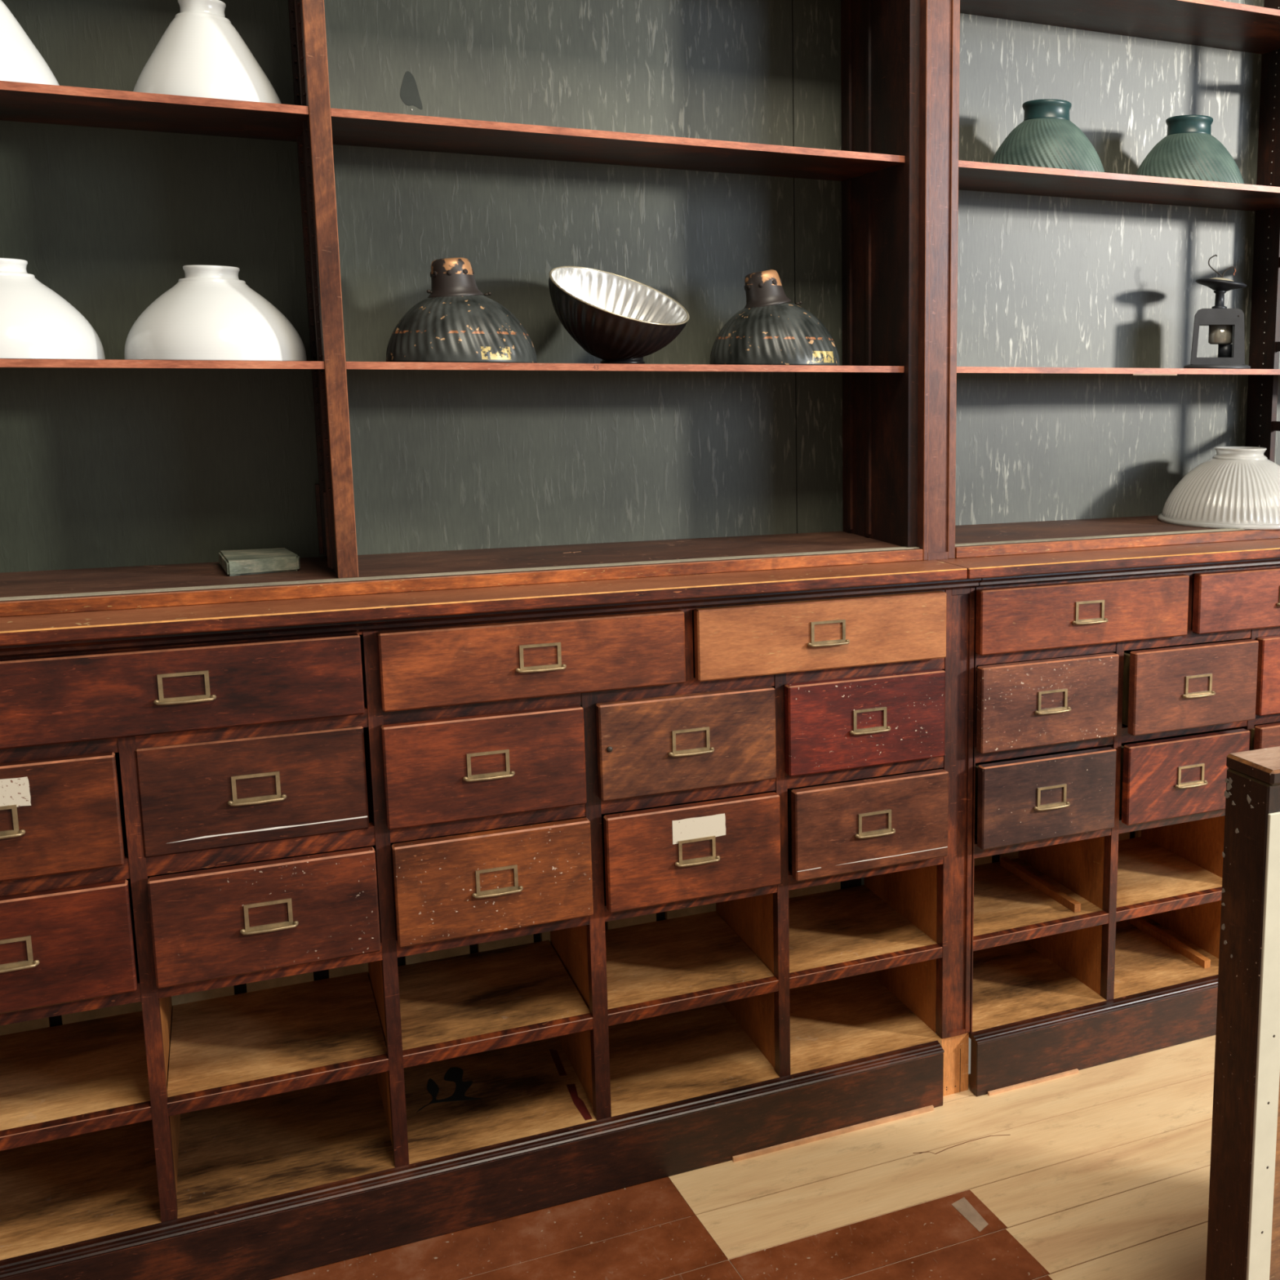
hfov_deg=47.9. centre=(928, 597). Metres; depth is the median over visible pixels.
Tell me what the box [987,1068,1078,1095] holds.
trim
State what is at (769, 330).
lampshade
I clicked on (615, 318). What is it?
lampshade
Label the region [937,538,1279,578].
countertop
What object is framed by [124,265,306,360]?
lampshade
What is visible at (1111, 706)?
base cabinet
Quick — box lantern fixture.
[1183,254,1250,368]
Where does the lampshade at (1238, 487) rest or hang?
on the shelving unit at (1079, 413)
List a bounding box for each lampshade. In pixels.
[0,0,59,85]
[0,257,105,359]
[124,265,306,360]
[133,0,281,103]
[386,257,537,363]
[548,266,689,364]
[709,269,839,365]
[991,98,1104,172]
[1135,115,1244,183]
[1157,446,1279,529]
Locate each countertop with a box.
[0,560,967,645]
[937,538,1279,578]
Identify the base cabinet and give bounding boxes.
[0,577,981,1279]
[968,557,1279,1096]
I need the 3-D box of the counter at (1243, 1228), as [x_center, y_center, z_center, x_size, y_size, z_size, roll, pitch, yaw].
[0.638,0.517,1.653,0.695,0.751,0.075,-4,10,-26]
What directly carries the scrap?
on the floor
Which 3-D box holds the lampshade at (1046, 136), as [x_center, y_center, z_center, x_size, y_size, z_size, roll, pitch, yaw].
[0.195,-0.755,2.299,0.199,0.119,0.199,-7,12,-38]
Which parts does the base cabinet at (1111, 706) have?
rail, drawer, drawer, label pull, label pull, drawer, label pull, plinth moulding, rail, rail, rail, bed moulding, rail, drawer, label pull, drawer, label pull, drawer, drawer, drawer, label pull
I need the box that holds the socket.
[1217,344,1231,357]
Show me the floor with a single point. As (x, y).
(1101, 1171)
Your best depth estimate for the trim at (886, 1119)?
2.11 m
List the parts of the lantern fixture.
stem, lamp glass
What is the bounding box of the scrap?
[951,1197,988,1231]
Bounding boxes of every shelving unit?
[0,0,959,617]
[955,0,1279,558]
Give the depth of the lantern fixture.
2.50 m
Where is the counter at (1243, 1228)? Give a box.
[1205,746,1279,1279]
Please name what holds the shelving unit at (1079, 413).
on the countertop at (989, 566)
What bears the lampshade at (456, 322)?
on the shelving unit at (685, 150)
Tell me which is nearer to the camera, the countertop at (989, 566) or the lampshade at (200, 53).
the lampshade at (200, 53)
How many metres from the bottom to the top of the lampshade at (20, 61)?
0.132 m
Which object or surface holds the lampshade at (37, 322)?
on the shelving unit at (685, 150)
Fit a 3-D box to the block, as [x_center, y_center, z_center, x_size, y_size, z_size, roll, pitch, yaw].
[-0.908,-0.049,1.888,0.098,0.020,0.130,-4,10,-26]
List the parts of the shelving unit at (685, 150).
shelf, panel, shelf, board, panel, shelf, shelf, panel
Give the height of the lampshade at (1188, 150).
0.119 m
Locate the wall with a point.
(862, 878)
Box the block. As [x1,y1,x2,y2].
[218,547,300,576]
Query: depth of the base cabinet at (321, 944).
1.87 m
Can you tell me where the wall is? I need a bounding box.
[861,877,864,885]
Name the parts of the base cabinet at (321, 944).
label pull, label pull, drawer, drawer, rail, drawer, label pull, drawer, label pull, drawer, label pull, rail, rail, rail, plinth moulding, rail, drawer, label pull, bed moulding, rail, drawer, label pull, drawer, label pull, drawer, rail, label pull, drawer, label pull, drawer, label pull, drawer, rail, drawer, label pull, label pull, panel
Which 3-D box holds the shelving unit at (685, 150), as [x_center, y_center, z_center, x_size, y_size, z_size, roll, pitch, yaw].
[-0.810,-0.659,1.795,1.774,1.290,0.284,-4,10,-26]
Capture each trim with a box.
[732,1105,933,1162]
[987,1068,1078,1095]
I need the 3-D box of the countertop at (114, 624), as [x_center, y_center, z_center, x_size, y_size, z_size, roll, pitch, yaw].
[-0.806,-0.008,1.863,1.725,0.016,0.418,-4,10,-26]
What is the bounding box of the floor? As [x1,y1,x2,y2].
[270,1035,1215,1279]

